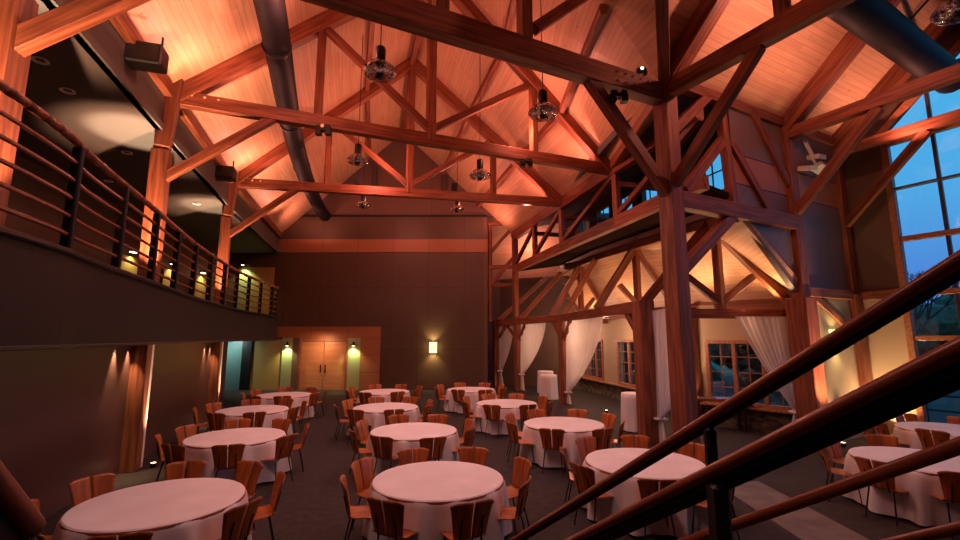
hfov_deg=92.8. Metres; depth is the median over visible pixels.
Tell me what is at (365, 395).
chair
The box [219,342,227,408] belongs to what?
wall
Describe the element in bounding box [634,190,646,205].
wall
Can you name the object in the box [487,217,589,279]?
ceiling
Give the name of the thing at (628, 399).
cocktail table
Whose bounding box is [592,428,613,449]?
chair
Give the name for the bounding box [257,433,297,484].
chair
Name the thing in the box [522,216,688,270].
ceiling
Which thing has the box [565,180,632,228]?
wall
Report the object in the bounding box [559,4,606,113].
purlin
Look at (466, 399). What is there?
chair
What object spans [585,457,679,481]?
round table
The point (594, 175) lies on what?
trim
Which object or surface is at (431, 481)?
tablecloth
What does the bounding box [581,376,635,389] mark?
trim
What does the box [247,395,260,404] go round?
chair
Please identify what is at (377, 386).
chair
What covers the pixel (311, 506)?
floor
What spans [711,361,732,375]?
ground
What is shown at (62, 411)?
wall
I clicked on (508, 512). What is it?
chair
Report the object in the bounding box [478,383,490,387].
chair
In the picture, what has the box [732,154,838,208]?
wall panel
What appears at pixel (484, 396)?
chair
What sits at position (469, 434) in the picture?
chair
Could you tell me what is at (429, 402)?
chair
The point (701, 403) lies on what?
trim
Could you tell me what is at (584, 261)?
trim
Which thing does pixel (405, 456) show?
chair
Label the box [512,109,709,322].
truss
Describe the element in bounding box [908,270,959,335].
bare tree
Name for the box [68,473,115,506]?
chair
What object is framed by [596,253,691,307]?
ceiling
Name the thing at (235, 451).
chair
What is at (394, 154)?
wall
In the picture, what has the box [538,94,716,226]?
ceiling
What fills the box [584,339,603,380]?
window
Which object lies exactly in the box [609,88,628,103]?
spotlight
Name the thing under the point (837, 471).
chair
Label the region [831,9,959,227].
truss
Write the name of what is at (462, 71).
ceiling
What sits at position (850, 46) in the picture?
truss
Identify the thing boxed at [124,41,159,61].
grille
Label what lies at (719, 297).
truss
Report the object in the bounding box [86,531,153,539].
chair
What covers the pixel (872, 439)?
chair
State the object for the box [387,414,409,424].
chair
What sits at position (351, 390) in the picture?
chair
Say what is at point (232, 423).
chair
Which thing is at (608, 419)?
chair
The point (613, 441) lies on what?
chair
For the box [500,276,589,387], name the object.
wall
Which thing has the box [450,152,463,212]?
lamp
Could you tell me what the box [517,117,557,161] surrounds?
purlin
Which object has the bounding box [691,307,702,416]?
trim
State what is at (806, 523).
rug
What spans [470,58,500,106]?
purlin
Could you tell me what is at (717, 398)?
wooden console
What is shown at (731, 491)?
chair
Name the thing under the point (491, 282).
truss
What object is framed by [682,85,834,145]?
trim
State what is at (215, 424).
chair
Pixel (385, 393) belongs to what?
tablecloth
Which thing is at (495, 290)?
wall
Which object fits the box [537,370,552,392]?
cocktail table
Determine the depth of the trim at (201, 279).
21.62 m
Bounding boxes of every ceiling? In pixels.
[16,0,278,252]
[126,0,326,82]
[191,0,421,232]
[406,75,546,231]
[417,1,593,195]
[472,0,656,159]
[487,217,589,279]
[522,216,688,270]
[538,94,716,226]
[562,264,618,308]
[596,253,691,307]
[604,0,657,79]
[641,233,789,303]
[645,183,728,217]
[669,0,947,135]
[689,216,797,292]
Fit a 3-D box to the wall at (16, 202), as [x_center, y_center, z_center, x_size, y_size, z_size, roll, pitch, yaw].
[-12.148,-0.835,12.741,0.200,3.800,7.159,2,-9,-12]
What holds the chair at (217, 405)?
on the floor
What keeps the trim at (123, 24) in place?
attached to the wall at (105, 33)
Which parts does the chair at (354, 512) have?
leg, leg, seat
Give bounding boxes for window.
[579,215,590,232]
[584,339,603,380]
[596,204,610,223]
[616,339,634,387]
[621,191,633,206]
[641,182,657,202]
[698,157,724,190]
[704,340,791,410]
[876,39,959,421]
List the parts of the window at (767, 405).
frame, frame, frame, frame, frame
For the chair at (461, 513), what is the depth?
5.11 m
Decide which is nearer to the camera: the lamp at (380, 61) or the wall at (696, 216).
the lamp at (380, 61)
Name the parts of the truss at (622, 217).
web post, web post, cross rail, web post, cross rail, web post, cross rail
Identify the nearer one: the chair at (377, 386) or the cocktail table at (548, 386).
the chair at (377, 386)
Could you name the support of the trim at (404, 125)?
attached to the wall at (394, 154)
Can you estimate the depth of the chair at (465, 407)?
13.13 m
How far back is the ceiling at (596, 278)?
21.30 m
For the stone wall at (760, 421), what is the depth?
13.33 m
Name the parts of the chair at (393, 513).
leg, seat, leg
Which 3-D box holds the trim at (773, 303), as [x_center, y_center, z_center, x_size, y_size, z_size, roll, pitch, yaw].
[8.025,1.104,14.015,0.200,0.280,3.093,6,-10,-34]
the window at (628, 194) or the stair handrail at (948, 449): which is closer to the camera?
the stair handrail at (948, 449)
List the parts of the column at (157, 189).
casing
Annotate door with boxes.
[297,341,347,389]
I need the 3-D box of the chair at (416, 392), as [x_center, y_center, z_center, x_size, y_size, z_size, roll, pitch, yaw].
[-2.456,4.723,16.417,0.542,0.893,0.540,-3,-9,17]
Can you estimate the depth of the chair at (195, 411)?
11.96 m
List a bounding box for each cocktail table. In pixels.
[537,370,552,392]
[539,374,558,399]
[621,392,637,432]
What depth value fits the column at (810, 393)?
11.91 m
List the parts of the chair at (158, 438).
leg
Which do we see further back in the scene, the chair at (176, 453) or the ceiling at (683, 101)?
the ceiling at (683, 101)
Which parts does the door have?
frame, frame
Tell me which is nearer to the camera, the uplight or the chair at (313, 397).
the uplight
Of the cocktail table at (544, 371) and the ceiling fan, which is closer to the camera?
the ceiling fan
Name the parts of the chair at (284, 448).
seat, leg, leg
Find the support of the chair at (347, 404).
on the floor
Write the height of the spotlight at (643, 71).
0.156 m
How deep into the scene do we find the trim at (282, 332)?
24.39 m
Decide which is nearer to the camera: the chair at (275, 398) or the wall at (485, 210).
the chair at (275, 398)
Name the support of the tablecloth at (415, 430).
on the round table at (456, 429)
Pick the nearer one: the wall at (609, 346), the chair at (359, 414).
the chair at (359, 414)
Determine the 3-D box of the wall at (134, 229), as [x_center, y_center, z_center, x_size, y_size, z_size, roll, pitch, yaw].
[-13.399,0.314,20.465,0.200,3.800,8.658,1,-9,-7]
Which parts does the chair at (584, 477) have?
leg, leg, seat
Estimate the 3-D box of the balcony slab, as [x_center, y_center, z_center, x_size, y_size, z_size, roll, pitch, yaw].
[-9.688,1.501,12.572,6.483,0.870,25.570,2,-9,-16]
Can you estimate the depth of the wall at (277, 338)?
24.61 m
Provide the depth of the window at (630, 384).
19.58 m
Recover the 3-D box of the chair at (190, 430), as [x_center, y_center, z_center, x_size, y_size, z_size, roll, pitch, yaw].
[-5.910,3.677,9.383,0.542,0.893,0.540,-2,-9,14]
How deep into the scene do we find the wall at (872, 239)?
13.22 m
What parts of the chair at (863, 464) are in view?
leg, seat, leg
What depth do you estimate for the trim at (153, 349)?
9.81 m
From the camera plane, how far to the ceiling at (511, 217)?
22.02 m
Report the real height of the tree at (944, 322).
6.614 m
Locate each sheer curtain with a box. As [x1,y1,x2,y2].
[497,325,513,384]
[519,323,545,390]
[564,317,602,403]
[652,309,670,441]
[735,316,796,421]
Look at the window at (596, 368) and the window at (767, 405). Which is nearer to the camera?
the window at (767, 405)
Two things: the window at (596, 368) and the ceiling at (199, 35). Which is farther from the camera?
the window at (596, 368)
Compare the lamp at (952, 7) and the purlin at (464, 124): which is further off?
the purlin at (464, 124)
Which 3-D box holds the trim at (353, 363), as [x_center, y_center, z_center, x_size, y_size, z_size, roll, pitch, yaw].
[-6.675,4.971,24.247,0.650,2.700,0.250,0,-8,0]
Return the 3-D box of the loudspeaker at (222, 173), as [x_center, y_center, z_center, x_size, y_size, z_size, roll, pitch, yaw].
[-8.297,-3.239,14.727,0.750,0.660,0.420,3,-9,-17]
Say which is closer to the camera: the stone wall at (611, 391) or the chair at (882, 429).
the chair at (882, 429)
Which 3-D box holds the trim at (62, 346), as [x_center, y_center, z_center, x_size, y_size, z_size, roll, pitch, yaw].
[-5.607,1.466,9.310,0.527,0.040,17.101,2,-9,-16]
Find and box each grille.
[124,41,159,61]
[215,166,232,176]
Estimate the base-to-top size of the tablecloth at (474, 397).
0.727 m
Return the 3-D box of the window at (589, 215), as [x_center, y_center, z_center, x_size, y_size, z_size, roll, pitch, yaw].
[5.118,-1.852,22.214,0.082,1.400,1.214,2,-9,-13]
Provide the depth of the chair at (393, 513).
5.17 m
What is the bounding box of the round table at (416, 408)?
[364,408,417,413]
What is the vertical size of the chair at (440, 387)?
0.893 m
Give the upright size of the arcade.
3.746 m
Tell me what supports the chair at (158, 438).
on the floor
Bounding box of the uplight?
[150,462,156,467]
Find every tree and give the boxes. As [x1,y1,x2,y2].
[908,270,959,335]
[913,304,958,355]
[929,294,959,344]
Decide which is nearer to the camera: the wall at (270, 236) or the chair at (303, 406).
the chair at (303, 406)
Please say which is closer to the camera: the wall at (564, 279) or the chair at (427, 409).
the chair at (427, 409)
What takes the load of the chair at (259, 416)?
on the floor
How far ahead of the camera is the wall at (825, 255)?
12.55 m
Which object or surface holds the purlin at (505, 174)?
attached to the roof truss at (246, 180)
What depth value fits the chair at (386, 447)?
8.51 m
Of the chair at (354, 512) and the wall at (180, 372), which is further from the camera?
the wall at (180, 372)
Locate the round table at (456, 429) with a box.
[370,429,456,441]
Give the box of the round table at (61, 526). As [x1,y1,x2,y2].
[59,486,245,535]
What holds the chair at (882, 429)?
on the floor
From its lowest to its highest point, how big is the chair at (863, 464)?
0.893 m
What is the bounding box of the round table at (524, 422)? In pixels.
[524,422,604,432]
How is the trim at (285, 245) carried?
attached to the wall at (315, 289)
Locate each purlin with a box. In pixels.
[365,21,374,91]
[366,100,371,164]
[410,0,426,64]
[441,120,467,174]
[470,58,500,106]
[477,164,515,207]
[504,0,515,30]
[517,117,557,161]
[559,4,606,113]
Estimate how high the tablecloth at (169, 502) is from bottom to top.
0.727 m
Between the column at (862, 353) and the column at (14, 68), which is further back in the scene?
the column at (862, 353)
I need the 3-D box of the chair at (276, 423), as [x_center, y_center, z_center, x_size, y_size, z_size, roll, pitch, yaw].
[-4.541,3.776,10.053,0.540,0.893,0.542,-3,-9,21]
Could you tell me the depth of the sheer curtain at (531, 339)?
22.80 m
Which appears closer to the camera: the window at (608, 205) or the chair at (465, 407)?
the chair at (465, 407)
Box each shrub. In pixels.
[710,344,761,386]
[712,366,724,380]
[728,344,785,399]
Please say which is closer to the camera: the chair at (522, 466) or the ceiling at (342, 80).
the chair at (522, 466)
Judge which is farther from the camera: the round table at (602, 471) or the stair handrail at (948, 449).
the round table at (602, 471)
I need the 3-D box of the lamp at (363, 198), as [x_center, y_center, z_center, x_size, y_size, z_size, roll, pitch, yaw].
[-5.290,-4.901,20.949,0.680,4.300,0.670,0,-8,0]
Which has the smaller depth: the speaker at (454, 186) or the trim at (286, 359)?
the speaker at (454, 186)
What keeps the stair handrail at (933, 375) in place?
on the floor
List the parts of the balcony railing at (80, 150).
post, post, post, post, post, post, post, post, post, post, post, post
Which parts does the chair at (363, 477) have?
seat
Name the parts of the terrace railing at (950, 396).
rail, rail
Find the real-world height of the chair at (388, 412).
0.893 m
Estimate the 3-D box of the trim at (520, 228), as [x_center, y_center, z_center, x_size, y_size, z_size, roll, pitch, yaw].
[2.610,-2.391,21.991,0.220,0.300,6.602,2,-9,-14]
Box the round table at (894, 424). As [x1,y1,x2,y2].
[894,424,953,436]
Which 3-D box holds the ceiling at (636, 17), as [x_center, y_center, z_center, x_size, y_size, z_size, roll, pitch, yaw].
[0.940,-7.472,7.504,3.839,5.690,9.054,-3,-9,21]
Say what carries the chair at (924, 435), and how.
on the floor
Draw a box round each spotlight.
[315,124,331,135]
[520,158,532,167]
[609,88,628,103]
[636,67,646,75]
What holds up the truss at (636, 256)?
attached to the arcade
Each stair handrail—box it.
[510,249,959,539]
[564,335,959,539]
[677,436,959,539]
[881,521,959,539]
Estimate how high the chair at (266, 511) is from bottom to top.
0.893 m
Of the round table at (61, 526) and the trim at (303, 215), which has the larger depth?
the trim at (303, 215)
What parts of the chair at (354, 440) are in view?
seat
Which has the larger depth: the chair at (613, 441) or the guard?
the chair at (613, 441)
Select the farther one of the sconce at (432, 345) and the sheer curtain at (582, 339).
the sconce at (432, 345)
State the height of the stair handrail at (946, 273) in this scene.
3.286 m
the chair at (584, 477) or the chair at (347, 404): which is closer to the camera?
the chair at (584, 477)
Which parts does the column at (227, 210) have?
casing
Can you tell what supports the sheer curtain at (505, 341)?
hanging from the arcade
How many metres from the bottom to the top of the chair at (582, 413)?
0.893 m
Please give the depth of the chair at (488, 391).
16.20 m
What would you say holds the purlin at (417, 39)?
attached to the roof truss at (321, 26)
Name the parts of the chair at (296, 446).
seat, leg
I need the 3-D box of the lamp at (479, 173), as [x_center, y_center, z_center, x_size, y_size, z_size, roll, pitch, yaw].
[0.000,-5.408,14.554,0.680,5.300,0.670,0,-8,0]
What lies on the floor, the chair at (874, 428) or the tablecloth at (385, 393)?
the chair at (874, 428)
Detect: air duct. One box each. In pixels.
[253,0,330,220]
[827,0,959,93]
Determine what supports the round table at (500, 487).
on the floor
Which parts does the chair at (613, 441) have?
seat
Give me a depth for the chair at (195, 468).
6.74 m
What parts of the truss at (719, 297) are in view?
king post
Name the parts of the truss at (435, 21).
king post, web post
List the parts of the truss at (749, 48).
queen post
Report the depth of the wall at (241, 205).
18.73 m
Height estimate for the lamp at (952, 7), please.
5.700 m
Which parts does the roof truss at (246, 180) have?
queen post, king post, queen post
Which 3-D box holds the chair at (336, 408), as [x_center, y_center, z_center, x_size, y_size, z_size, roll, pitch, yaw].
[-3.741,4.142,12.510,0.542,0.893,0.540,4,-9,-24]
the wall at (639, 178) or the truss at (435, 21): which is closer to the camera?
the truss at (435, 21)
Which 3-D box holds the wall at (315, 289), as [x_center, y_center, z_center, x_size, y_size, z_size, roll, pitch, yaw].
[-7.050,1.667,24.800,14.900,9.400,0.250,0,-8,0]
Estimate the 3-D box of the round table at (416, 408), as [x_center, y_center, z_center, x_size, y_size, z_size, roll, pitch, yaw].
[-2.670,4.272,12.912,1.820,0.751,1.820,0,-8,0]
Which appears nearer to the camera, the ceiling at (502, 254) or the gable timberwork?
the gable timberwork
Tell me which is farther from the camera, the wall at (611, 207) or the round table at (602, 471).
the wall at (611, 207)
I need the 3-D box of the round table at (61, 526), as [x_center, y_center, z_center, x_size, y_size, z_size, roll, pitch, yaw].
[-3.840,3.163,5.454,1.820,0.751,1.820,0,-8,0]
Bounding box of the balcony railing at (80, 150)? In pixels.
[0,79,278,315]
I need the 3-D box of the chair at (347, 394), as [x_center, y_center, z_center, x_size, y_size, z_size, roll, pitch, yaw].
[-4.504,4.681,16.133,0.542,0.893,0.540,4,-9,-24]
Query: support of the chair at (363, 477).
on the floor
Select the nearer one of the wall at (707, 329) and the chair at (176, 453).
the chair at (176, 453)
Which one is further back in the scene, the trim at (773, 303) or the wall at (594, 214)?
the wall at (594, 214)
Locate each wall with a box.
[0,346,131,518]
[4,154,117,264]
[42,0,163,130]
[122,210,217,301]
[143,342,211,458]
[172,115,227,204]
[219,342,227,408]
[224,217,483,389]
[234,193,265,240]
[263,226,278,252]
[277,338,345,388]
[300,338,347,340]
[304,142,493,216]
[484,208,487,382]
[487,213,634,380]
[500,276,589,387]
[560,236,634,283]
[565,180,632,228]
[574,221,583,234]
[579,378,670,414]
[591,211,601,226]
[599,306,694,383]
[610,200,621,217]
[632,130,717,189]
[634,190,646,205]
[635,214,708,240]
[695,305,746,401]
[703,405,792,432]
[727,109,864,440]
[843,23,959,433]
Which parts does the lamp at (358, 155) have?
rod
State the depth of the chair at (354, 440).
9.05 m
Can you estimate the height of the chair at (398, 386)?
0.893 m
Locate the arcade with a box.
[496,221,710,340]
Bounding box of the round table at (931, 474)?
[848,450,937,475]
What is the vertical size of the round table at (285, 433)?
0.751 m
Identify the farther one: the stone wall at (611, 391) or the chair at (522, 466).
the stone wall at (611, 391)
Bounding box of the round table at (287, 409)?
[225,409,287,416]
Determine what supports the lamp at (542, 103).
hanging from the ceiling at (612, 45)
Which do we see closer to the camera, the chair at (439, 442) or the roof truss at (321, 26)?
the chair at (439, 442)
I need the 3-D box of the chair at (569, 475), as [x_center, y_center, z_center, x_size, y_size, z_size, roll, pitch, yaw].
[1.573,3.386,7.431,0.542,0.893,0.540,-1,-9,7]
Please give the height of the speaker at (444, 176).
1.350 m
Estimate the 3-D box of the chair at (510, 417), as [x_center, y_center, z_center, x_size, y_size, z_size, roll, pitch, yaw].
[0.891,3.895,10.850,0.542,0.893,0.540,-4,-10,28]
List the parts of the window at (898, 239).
frame, frame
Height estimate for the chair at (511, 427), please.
0.893 m
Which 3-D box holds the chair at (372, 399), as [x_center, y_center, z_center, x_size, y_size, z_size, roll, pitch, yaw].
[-3.127,4.343,13.862,0.540,0.893,0.542,4,-9,-23]
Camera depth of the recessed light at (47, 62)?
7.66 m
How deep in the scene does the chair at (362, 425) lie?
10.08 m
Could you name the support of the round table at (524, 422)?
on the floor
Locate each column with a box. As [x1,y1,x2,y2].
[0,0,38,226]
[118,79,183,473]
[205,171,239,420]
[653,81,700,453]
[781,126,827,418]
[832,149,874,434]
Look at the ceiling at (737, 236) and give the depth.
12.17 m
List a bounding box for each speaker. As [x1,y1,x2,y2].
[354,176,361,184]
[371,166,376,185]
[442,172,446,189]
[451,183,457,190]
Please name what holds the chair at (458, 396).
on the floor
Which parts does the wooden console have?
leg, leg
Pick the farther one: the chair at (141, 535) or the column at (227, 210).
the column at (227, 210)
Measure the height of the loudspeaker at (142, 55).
0.660 m
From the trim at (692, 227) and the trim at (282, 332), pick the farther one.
the trim at (282, 332)
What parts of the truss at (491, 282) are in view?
post, rail, rail, rail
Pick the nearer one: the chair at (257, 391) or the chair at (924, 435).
the chair at (924, 435)
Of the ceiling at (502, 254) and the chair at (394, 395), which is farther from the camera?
the ceiling at (502, 254)
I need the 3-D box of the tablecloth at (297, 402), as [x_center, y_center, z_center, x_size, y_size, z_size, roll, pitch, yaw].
[-6.760,4.659,15.698,2.083,0.727,2.053,3,-9,-20]
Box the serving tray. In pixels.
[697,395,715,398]
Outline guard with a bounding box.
[0,460,46,539]
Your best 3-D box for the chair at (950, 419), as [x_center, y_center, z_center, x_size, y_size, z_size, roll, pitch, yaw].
[10.959,3.825,10.382,0.542,0.893,0.540,6,-10,-35]
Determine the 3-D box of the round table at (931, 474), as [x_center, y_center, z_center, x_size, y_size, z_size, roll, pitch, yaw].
[7.100,3.441,7.324,1.820,0.751,1.820,0,-8,0]
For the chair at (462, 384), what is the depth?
18.72 m
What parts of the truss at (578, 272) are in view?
king post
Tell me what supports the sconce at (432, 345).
attached to the wall at (315, 289)
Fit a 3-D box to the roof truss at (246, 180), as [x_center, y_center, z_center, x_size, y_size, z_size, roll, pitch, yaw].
[-2.725,-4.722,17.838,12.815,7.627,0.301,2,-9,-11]
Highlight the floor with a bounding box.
[40,376,959,539]
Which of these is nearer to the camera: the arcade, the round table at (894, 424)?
the round table at (894, 424)
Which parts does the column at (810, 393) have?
casing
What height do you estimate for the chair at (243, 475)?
0.893 m
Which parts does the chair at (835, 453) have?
seat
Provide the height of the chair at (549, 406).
0.893 m
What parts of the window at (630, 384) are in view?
frame, frame, frame, frame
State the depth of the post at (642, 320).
12.04 m
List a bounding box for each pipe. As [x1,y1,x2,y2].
[901,0,910,19]
[911,0,928,19]
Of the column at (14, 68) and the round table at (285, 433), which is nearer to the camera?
the column at (14, 68)
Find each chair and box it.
[30,499,52,539]
[36,534,44,539]
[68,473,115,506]
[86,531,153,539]
[155,434,164,481]
[161,444,186,468]
[164,460,206,480]
[174,424,196,444]
[192,407,208,432]
[205,402,221,431]
[206,413,224,430]
[211,443,245,477]
[218,496,262,539]
[225,418,251,428]
[235,460,262,529]
[240,399,259,405]
[241,392,245,399]
[243,411,266,427]
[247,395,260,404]
[249,389,261,396]
[254,471,285,539]
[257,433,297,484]
[272,418,290,434]
[273,396,290,405]
[277,387,292,391]
[278,398,293,408]
[287,406,300,439]
[293,423,309,471]
[296,401,306,431]
[306,387,316,392]
[306,392,319,420]
[317,389,327,414]
[334,404,352,439]
[340,474,370,539]
[341,399,352,432]
[345,389,359,404]
[346,409,371,445]
[348,386,356,405]
[348,428,371,473]
[350,457,373,528]
[356,419,368,453]
[358,392,371,404]
[366,497,418,539]
[367,397,384,403]
[368,384,381,389]
[369,435,398,472]
[384,409,404,425]
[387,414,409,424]
[390,391,404,402]
[395,384,406,389]
[397,448,428,465]
[402,396,417,404]
[410,389,419,404]
[410,404,432,422]
[416,386,422,408]
[419,399,432,421]
[419,436,446,460]
[427,414,447,423]
[434,387,449,412]
[436,384,444,408]
[439,499,493,539]
[451,389,464,415]
[452,427,476,455]
[454,382,465,386]
[458,446,488,465]
[459,418,473,443]
[461,401,481,432]
[463,396,473,418]
[476,389,491,401]
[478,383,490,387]
[481,393,495,400]
[482,404,504,438]
[497,384,504,396]
[497,475,530,539]
[499,387,506,398]
[505,413,522,453]
[505,421,534,464]
[506,456,531,526]
[508,393,523,399]
[516,404,536,437]
[527,409,545,418]
[536,400,553,416]
[538,396,547,409]
[538,428,564,474]
[559,446,574,502]
[567,409,587,418]
[569,461,613,524]
[575,436,596,464]
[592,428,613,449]
[601,413,615,447]
[610,420,624,447]
[620,435,649,448]
[637,478,676,539]
[680,442,704,463]
[692,488,739,539]
[730,504,736,517]
[819,449,863,506]
[827,442,844,482]
[853,456,908,526]
[864,434,897,446]
[873,426,892,445]
[876,423,909,445]
[895,413,917,422]
[914,428,949,448]
[931,471,959,538]
[945,416,959,424]
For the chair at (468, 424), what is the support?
on the floor
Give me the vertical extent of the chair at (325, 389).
0.893 m
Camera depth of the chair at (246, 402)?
13.60 m
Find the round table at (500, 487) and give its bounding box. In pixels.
[371,476,503,504]
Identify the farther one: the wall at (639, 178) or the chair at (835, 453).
the wall at (639, 178)
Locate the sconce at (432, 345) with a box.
[429,342,436,352]
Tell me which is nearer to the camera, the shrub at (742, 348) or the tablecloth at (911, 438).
the tablecloth at (911, 438)
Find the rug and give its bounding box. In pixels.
[734,481,868,539]
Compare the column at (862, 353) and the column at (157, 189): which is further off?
the column at (862, 353)
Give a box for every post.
[492,320,498,387]
[514,319,523,390]
[557,314,571,403]
[631,300,659,444]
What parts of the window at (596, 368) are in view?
frame, frame, frame, frame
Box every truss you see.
[14,0,668,197]
[166,0,610,181]
[230,57,561,237]
[488,222,511,320]
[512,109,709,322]
[549,265,607,323]
[593,247,663,318]
[654,239,789,318]
[666,0,856,186]
[781,0,959,215]
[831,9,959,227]
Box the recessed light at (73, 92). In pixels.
[59,87,75,94]
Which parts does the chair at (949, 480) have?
seat, leg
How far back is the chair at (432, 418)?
10.90 m
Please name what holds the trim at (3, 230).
attached to the balcony slab
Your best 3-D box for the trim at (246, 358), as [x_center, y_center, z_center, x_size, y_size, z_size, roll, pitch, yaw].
[-12.350,5.000,24.203,0.500,2.630,0.250,0,-8,0]
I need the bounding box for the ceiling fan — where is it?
[797,136,825,174]
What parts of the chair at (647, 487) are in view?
leg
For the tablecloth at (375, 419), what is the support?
on the round table at (416, 408)
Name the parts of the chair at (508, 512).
seat, leg, leg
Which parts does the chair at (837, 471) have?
leg, seat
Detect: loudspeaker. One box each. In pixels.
[124,37,168,73]
[215,161,236,181]
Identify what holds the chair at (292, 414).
on the floor
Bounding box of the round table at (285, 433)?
[181,433,285,448]
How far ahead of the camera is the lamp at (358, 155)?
13.81 m
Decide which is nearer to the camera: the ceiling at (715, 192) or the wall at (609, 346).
the ceiling at (715, 192)
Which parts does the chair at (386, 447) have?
leg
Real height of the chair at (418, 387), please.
0.893 m
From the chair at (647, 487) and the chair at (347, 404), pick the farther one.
the chair at (347, 404)
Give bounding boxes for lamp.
[346,38,368,165]
[355,137,369,208]
[362,25,396,82]
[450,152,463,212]
[469,159,490,180]
[528,0,557,121]
[929,0,959,25]
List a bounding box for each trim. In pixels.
[0,226,278,317]
[0,340,276,350]
[109,12,173,96]
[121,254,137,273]
[140,345,154,467]
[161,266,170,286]
[179,108,233,182]
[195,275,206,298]
[218,342,223,401]
[237,188,281,238]
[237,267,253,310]
[239,341,252,389]
[251,267,274,314]
[277,327,380,337]
[278,239,486,252]
[280,338,292,389]
[290,338,299,389]
[302,215,486,216]
[346,338,360,389]
[359,338,380,389]
[402,81,407,128]
[511,207,550,237]
[557,257,589,273]
[562,173,598,199]
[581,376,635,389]
[588,243,628,261]
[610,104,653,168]
[629,233,687,249]
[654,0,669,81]
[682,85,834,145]
[686,217,738,233]
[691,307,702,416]
[692,299,785,308]
[700,402,792,414]
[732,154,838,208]
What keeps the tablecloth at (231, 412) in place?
on the round table at (287, 409)
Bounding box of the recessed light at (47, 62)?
[31,56,49,64]
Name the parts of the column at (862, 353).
casing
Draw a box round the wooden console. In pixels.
[697,397,747,431]
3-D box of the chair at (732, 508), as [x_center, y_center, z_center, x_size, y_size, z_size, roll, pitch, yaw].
[3.627,3.308,6.903,0.542,0.893,0.540,-3,-9,21]
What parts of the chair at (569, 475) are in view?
leg, leg, seat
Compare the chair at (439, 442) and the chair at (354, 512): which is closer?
the chair at (354, 512)
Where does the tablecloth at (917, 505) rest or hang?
on the round table at (931, 474)
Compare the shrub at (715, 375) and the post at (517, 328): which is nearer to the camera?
the post at (517, 328)
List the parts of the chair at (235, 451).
leg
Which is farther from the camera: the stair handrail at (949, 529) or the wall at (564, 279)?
the wall at (564, 279)
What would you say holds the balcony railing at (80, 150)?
on the balcony slab
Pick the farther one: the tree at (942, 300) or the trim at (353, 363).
the tree at (942, 300)
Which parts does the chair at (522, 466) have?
seat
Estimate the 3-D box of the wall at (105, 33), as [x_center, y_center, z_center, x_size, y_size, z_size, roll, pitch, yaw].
[-6.512,-4.053,8.097,0.120,1.200,5.122,3,-9,-17]
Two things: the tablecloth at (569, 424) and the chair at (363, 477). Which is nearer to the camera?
the chair at (363, 477)
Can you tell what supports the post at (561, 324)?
on the floor
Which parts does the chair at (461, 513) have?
leg, seat, leg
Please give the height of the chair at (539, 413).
0.893 m
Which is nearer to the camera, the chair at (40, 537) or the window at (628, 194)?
the chair at (40, 537)
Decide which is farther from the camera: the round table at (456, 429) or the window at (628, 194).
the window at (628, 194)
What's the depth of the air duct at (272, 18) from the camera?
11.54 m
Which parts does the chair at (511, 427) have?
leg, seat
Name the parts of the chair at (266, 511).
seat, leg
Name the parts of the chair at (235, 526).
leg, leg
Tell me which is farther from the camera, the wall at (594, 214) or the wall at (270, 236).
the wall at (270, 236)
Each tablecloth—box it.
[51,478,251,539]
[181,427,291,483]
[208,405,292,434]
[256,392,314,419]
[346,403,420,439]
[356,389,410,405]
[362,461,512,539]
[364,422,459,477]
[443,387,496,412]
[473,399,538,434]
[519,417,610,469]
[578,448,708,537]
[842,446,959,525]
[893,422,959,449]
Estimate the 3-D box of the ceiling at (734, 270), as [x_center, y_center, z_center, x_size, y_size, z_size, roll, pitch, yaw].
[6.791,-0.148,14.376,2.072,2.362,4.819,6,-10,-34]
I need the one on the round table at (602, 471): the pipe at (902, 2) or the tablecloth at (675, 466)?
the tablecloth at (675, 466)
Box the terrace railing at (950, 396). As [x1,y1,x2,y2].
[926,395,959,421]
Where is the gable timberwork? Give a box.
[678,91,896,325]
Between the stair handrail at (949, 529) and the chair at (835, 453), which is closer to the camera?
the stair handrail at (949, 529)
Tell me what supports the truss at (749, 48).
attached to the truss at (435, 21)
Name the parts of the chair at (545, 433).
leg, leg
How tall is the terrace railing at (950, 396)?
1.780 m
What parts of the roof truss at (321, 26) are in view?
queen post, king post, queen post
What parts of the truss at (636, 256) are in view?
king post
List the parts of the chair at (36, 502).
seat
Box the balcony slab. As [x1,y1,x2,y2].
[0,233,277,345]
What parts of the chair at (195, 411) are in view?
seat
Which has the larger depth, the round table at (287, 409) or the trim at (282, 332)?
the trim at (282, 332)
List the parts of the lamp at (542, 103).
rod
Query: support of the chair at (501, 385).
on the floor
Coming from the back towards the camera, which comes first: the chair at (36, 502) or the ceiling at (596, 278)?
the ceiling at (596, 278)
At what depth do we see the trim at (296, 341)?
24.14 m
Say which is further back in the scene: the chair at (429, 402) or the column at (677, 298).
the chair at (429, 402)
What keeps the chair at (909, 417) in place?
on the floor
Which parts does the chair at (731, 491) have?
leg, seat, leg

